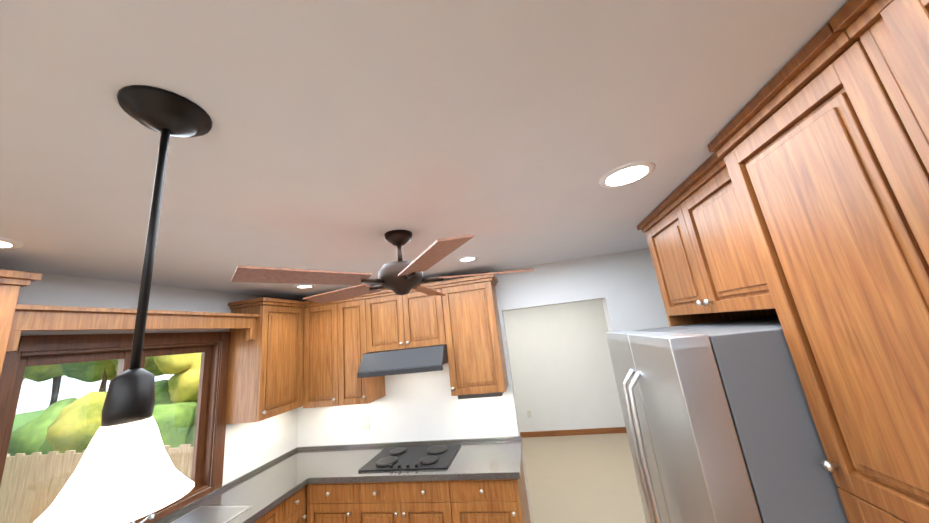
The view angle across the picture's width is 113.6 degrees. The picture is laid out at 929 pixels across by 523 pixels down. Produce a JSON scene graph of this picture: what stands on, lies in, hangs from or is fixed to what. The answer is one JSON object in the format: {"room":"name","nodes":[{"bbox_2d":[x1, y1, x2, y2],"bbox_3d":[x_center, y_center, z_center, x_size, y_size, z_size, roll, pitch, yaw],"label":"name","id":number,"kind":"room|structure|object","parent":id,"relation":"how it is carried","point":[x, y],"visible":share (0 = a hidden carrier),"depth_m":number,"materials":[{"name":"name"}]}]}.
{"room":"kitchen","nodes":[
{"label":"kitchen","id":0,"kind":"room"},
{"bbox_2d":[2,269,297,513],"bbox_3d":[-2.580,0.898,-0.318,0.150,2.440,7.600,-9,-13,11],"label":"wall","id":1,"kind":"structure","parent":0,"point":[249,447],"depth_m":2.28,"materials":[{"name":"paint"}]},
{"bbox_2d":[0,353,201,522],"bbox_3d":[-2.142,1.078,1.900,0.006,0.910,0.900,-9,-13,11],"label":"window","id":2,"kind":"structure","parent":1,"relation":"in","point":[89,424],"depth_m":1.69,"materials":[{"name":"clear glass"}]},
{"bbox_2d":[0,332,230,522],"bbox_3d":[-2.126,1.075,1.897,0.168,1.210,1.200,-9,-13,11],"label":"window frame","id":3,"kind":"structure","parent":1,"relation":"attached to","point":[98,347],"depth_m":2.08,"materials":[{"name":"brown wood"}]},
{"bbox_2d":[0,0,848,300],"bbox_3d":[-0.035,-0.425,0.914,4.750,0.120,10.500,-9,-13,11],"label":"ceiling","id":4,"kind":"structure","parent":0,"point":[348,134],"depth_m":0.81,"materials":[{"name":"paint"}]},
{"bbox_2d":[0,238,22,248],"bbox_3d":[-1.908,-0.077,1.203,0.184,0.006,0.184,-9,-13,11],"label":"recessed light","id":5,"kind":"object","parent":4,"relation":"in","point":[9,243],"visible":0.96,"depth_m":1.25,"materials":[{"name":"white plastic"}]},
{"bbox_2d":[33,85,211,522],"bbox_3d":[-0.633,0.038,0.604,0.200,0.784,0.200,-9,-13,11],"label":"pendant light","id":6,"kind":"object","parent":4,"relation":"hanging from","point":[125,471],"visible":1,"depth_m":0.53,"materials":[{"name":"white glass"}]},
{"bbox_2d":[294,284,314,287],"bbox_3d":[-1.424,0.223,2.706,0.164,0.006,0.164,-9,-13,11],"label":"recessed light","id":7,"kind":"object","parent":4,"relation":"in","point":[304,286],"visible":0.92,"depth_m":2.69,"materials":[{"name":"white plastic"}]},
{"bbox_2d":[231,230,533,303],"bbox_3d":[-0.339,0.023,1.664,1.392,0.334,1.338,-9,-13,11],"label":"ceiling fan","id":8,"kind":"object","parent":4,"relation":"hanging from","point":[400,276],"visible":1,"depth_m":1.41,"materials":[{"name":"brown wood"}]},
{"bbox_2d":[457,256,477,261],"bbox_3d":[0.022,-0.018,2.384,0.164,0.006,0.164,-9,-13,11],"label":"recessed light","id":9,"kind":"object","parent":4,"relation":"in","point":[467,258],"visible":1,"depth_m":2.38,"materials":[{"name":"white plastic"}]},
{"bbox_2d":[599,161,655,187],"bbox_3d":[0.675,-0.357,1.266,0.214,0.006,0.214,-9,-13,11],"label":"recessed light","id":10,"kind":"object","parent":4,"relation":"in","point":[625,174],"visible":1,"depth_m":1.25,"materials":[{"name":"white plastic"}]},
{"bbox_2d":[297,248,669,522],"bbox_3d":[0.248,1.327,2.861,4.050,2.440,0.150,-9,-13,11],"label":"wall","id":11,"kind":"structure","parent":0,"point":[427,406],"depth_m":2.87,"materials":[{"name":"paint"}]},
{"bbox_2d":[0,273,31,375],"bbox_3d":[-2.175,0.476,0.869,0.327,0.940,0.870,-9,-13,11],"label":"upper cabinet","id":12,"kind":"object","parent":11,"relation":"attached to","point":[11,313],"depth_m":1.32,"materials":[{"name":"brown wood"}]},
{"bbox_2d":[225,298,303,423],"bbox_3d":[-1.733,0.866,2.732,0.384,0.940,0.500,-9,-13,11],"label":"upper cabinet","id":13,"kind":"object","parent":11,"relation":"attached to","point":[286,356],"depth_m":2.55,"materials":[{"name":"brown wood"}]},
{"bbox_2d":[304,299,343,407],"bbox_3d":[-1.326,0.897,3.017,0.447,0.960,0.382,-9,-13,11],"label":"upper cabinet","id":14,"kind":"object","parent":11,"relation":"attached to","point":[323,323],"depth_m":2.88,"materials":[{"name":"brown wood"}]},
{"bbox_2d":[344,293,385,404],"bbox_3d":[-1.015,0.854,2.987,0.409,0.960,0.325,-9,-13,11],"label":"upper cabinet","id":15,"kind":"object","parent":11,"relation":"attached to","point":[357,310],"depth_m":2.84,"materials":[{"name":"brown wood"}]},
{"bbox_2d":[357,344,447,377],"bbox_3d":[-0.502,0.891,2.771,0.756,0.190,0.508,-9,-13,11],"label":"range hood","id":16,"kind":"object","parent":11,"relation":"attached to","point":[408,360],"visible":0.81,"depth_m":2.57,"materials":[{"name":"grey metal"}]},
{"bbox_2d":[372,285,447,351],"bbox_3d":[-0.522,0.562,2.940,0.760,0.525,0.325,-9,-13,11],"label":"upper cabinet","id":17,"kind":"object","parent":11,"relation":"attached to","point":[414,319],"depth_m":2.77,"materials":[{"name":"brown wood"}]},
{"bbox_2d":[444,277,507,396],"bbox_3d":[0.067,0.678,2.785,0.515,0.950,0.325,-9,-13,11],"label":"upper cabinet","id":18,"kind":"object","parent":11,"relation":"attached to","point":[475,350],"depth_m":2.62,"materials":[{"name":"brown wood"}]},
{"bbox_2d":[503,299,625,431],"bbox_3d":[1.420,1.823,5.529,4.300,2.440,0.150,-9,-13,11],"label":"wall","id":19,"kind":"structure","parent":0,"point":[563,374],"depth_m":5.35,"materials":[{"name":"paint"}]},
{"bbox_2d":[520,427,626,437],"bbox_3d":[1.531,2.934,5.184,4.000,0.085,0.013,-9,-13,11],"label":"baseboard","id":20,"kind":"structure","parent":19,"relation":"attached to","point":[575,432],"depth_m":5.11,"materials":[{"name":"brown wood"}]},
{"bbox_2d":[522,433,645,522],"bbox_3d":[1.269,2.768,3.925,4.300,0.112,2.900,-9,-13,11],"label":"floor","id":21,"kind":"structure","parent":0,"point":[591,478],"depth_m":3.66,"materials":[{"name":"carpet"}]},
{"bbox_3d":[-1.940,2.047,-0.702,8.620,0.100,7.600,-9,-13,11],"label":"floor","id":22,"kind":"structure","parent":0,"visible":0},
{"bbox_2d":[257,496,292,522],"bbox_3d":[-1.644,2.054,1.614,0.600,0.880,1.157,-9,-13,11],"label":"base cabinet","id":23,"kind":"object","parent":22,"relation":"on","point":[283,513],"depth_m":2.13,"materials":[{"name":"brown wood"}]},
{"bbox_2d":[293,492,300,522],"bbox_3d":[-1.515,2.176,2.194,0.600,0.880,0.285,-9,-13,11],"label":"base cabinet","id":24,"kind":"object","parent":22,"relation":"on","point":[296,495],"depth_m":2.26,"materials":[{"name":"brown wood"}]},
{"bbox_2d":[305,480,360,522],"bbox_3d":[-0.926,2.182,2.506,0.477,0.880,0.673,-9,-13,11],"label":"base cabinet","id":25,"kind":"object","parent":22,"relation":"on","point":[330,501],"depth_m":2.32,"materials":[{"name":"brown wood"}]},
{"bbox_2d":[161,448,348,522],"bbox_3d":[-1.705,1.582,1.601,0.632,0.040,2.976,-9,-13,11],"label":"countertop","id":26,"kind":"structure","parent":25,"relation":"on","point":[257,493],"depth_m":2.24,"materials":[{"name":"grey stone"}]},
{"bbox_2d":[130,512,154,522],"bbox_3d":[-1.857,1.497,1.782,0.178,0.230,0.120,-9,-13,11],"label":"faucet","id":27,"kind":"object","parent":26,"relation":"on","point":[151,515],"visible":0.23,"depth_m":1.75,"materials":[{"name":"silver metal"}]},
{"bbox_2d":[361,480,460,522],"bbox_3d":[-0.372,2.103,2.438,0.874,0.880,0.600,-9,-13,11],"label":"base cabinet","id":28,"kind":"object","parent":22,"relation":"on","point":[422,501],"depth_m":2.20,"materials":[{"name":"brown wood"}]},
{"bbox_2d":[309,440,522,483],"bbox_3d":[-0.353,1.644,2.515,1.640,0.040,0.631,-9,-13,11],"label":"countertop","id":29,"kind":"structure","parent":28,"relation":"on","point":[474,459],"depth_m":2.33,"materials":[{"name":"grey stone"}]},
{"bbox_2d":[358,444,460,471],"bbox_3d":[-0.432,1.620,2.531,0.720,0.030,0.470,-9,-13,11],"label":"cooktop","id":30,"kind":"object","parent":29,"relation":"in","point":[426,457],"visible":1,"depth_m":2.47,"materials":[{"name":"black glass"}]},
{"bbox_2d":[457,452,530,522],"bbox_3d":[0.207,2.011,2.329,0.546,0.880,0.600,-9,-13,11],"label":"base cabinet","id":31,"kind":"object","parent":22,"relation":"on","point":[479,480],"depth_m":2.10,"materials":[{"name":"brown wood"}]},
{"bbox_2d":[606,315,848,522],"bbox_3d":[1.286,1.144,1.159,0.996,1.785,0.900,-9,-13,11],"label":"fridge","id":32,"kind":"object","parent":22,"relation":"on","point":[720,425],"visible":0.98,"depth_m":0.95,"materials":[{"name":"grey metal"}]},
{"bbox_2d":[708,23,928,522],"bbox_3d":[1.286,0.661,0.534,0.671,2.435,0.465,-9,-13,11],"label":"pantry cabinet","id":33,"kind":"object","parent":22,"relation":"on","point":[812,142],"visible":0.94,"depth_m":0.72,"materials":[{"name":"brown wood"}]},
{"bbox_2d":[829,0,928,172],"bbox_3d":[1.116,0.510,-0.184,0.693,2.435,1.035,-9,-13,11],"label":"tall cabinet","id":34,"kind":"object","parent":22,"relation":"on","point":[894,36],"visible":1,"depth_m":0.57,"materials":[{"name":"brown wood"}]},
{"bbox_3d":[-4.655,1.009,-0.849,3.720,2.440,3.550,-9,-13,11],"label":"wall","id":35,"kind":"structure","parent":0,"visible":0},
{"bbox_2d":[363,416,369,429],"bbox_3d":[-0.967,1.589,2.992,0.070,0.116,0.008,-9,-13,11],"label":"outlet","id":36,"kind":"object","parent":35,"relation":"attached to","point":[366,419],"depth_m":2.99,"materials":[{"name":"grey plastic"}]},
{"bbox_2d":[527,410,531,417],"bbox_3d":[1.137,2.675,5.330,0.070,0.115,0.008,-9,-13,11],"label":"outlet","id":37,"kind":"object","parent":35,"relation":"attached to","point":[529,415],"depth_m":5.33,"materials":[{"name":"grey plastic"}]},
{"bbox_3d":[1.337,0.259,-1.129,0.150,2.440,7.450,-9,-13,11],"label":"wall","id":38,"kind":"structure","parent":0,"visible":0},
{"bbox_2d":[637,152,776,326],"bbox_3d":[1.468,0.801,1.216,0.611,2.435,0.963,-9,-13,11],"label":"upper cabinet","id":39,"kind":"object","parent":38,"relation":"attached to","point":[693,227],"visible":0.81,"depth_m":1.37,"materials":[{"name":"brown wood"}]},
{"label":"outside","id":40,"kind":"structure","parent":0,"visible":0},
{"bbox_2d":[7,409,44,453],"bbox_3d":[-6.543,3.964,2.997,70.000,0.100,70.000,-9,-13,11],"label":"lawn","id":41,"kind":"structure","parent":40,"point":[23,420],"depth_m":21.59,"materials":[{"name":"green plant"}]},
{"bbox_2d":[0,444,193,522],"bbox_3d":[-7.820,1.908,-2.709,9.235,1.550,13.715,-9,-13,11],"label":"fence","id":42,"kind":"object","parent":41,"relation":"on","point":[49,470],"depth_m":3.56,"materials":[{"name":"brown wood"}]},
{"bbox_2d":[7,380,197,455],"bbox_3d":[-9.050,1.016,-1.004,14.615,4.475,20.196,-9,-13,11],"label":"bushes","id":43,"kind":"object","parent":41,"relation":"on","point":[87,428],"depth_m":6.06,"materials":[{"name":"green plant"}]},
{"bbox_2d":[60,356,163,391],"bbox_3d":[-11.106,3.575,9.781,2.972,4.550,2.512,-9,-13,11],"label":"tree","id":44,"kind":"object","parent":41,"relation":"on","point":[106,364],"depth_m":9.42,"materials":[{"name":"green plant"}]},
{"bbox_2d":[154,353,200,402],"bbox_3d":[-6.240,3.048,6.692,1.606,3.049,1.615,-9,-13,11],"label":"tree","id":45,"kind":"object","parent":41,"relation":"on","point":[188,364],"depth_m":6.28,"materials":[{"name":"yellow plant"}]},
{"bbox_2d":[22,364,65,405],"bbox_3d":[-14.779,3.735,11.124,4.192,5.306,4.243,-9,-13,11],"label":"tree","id":46,"kind":"object","parent":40,"point":[55,385],"depth_m":9.99,"materials":[{"name":"green plant"}]}
]}

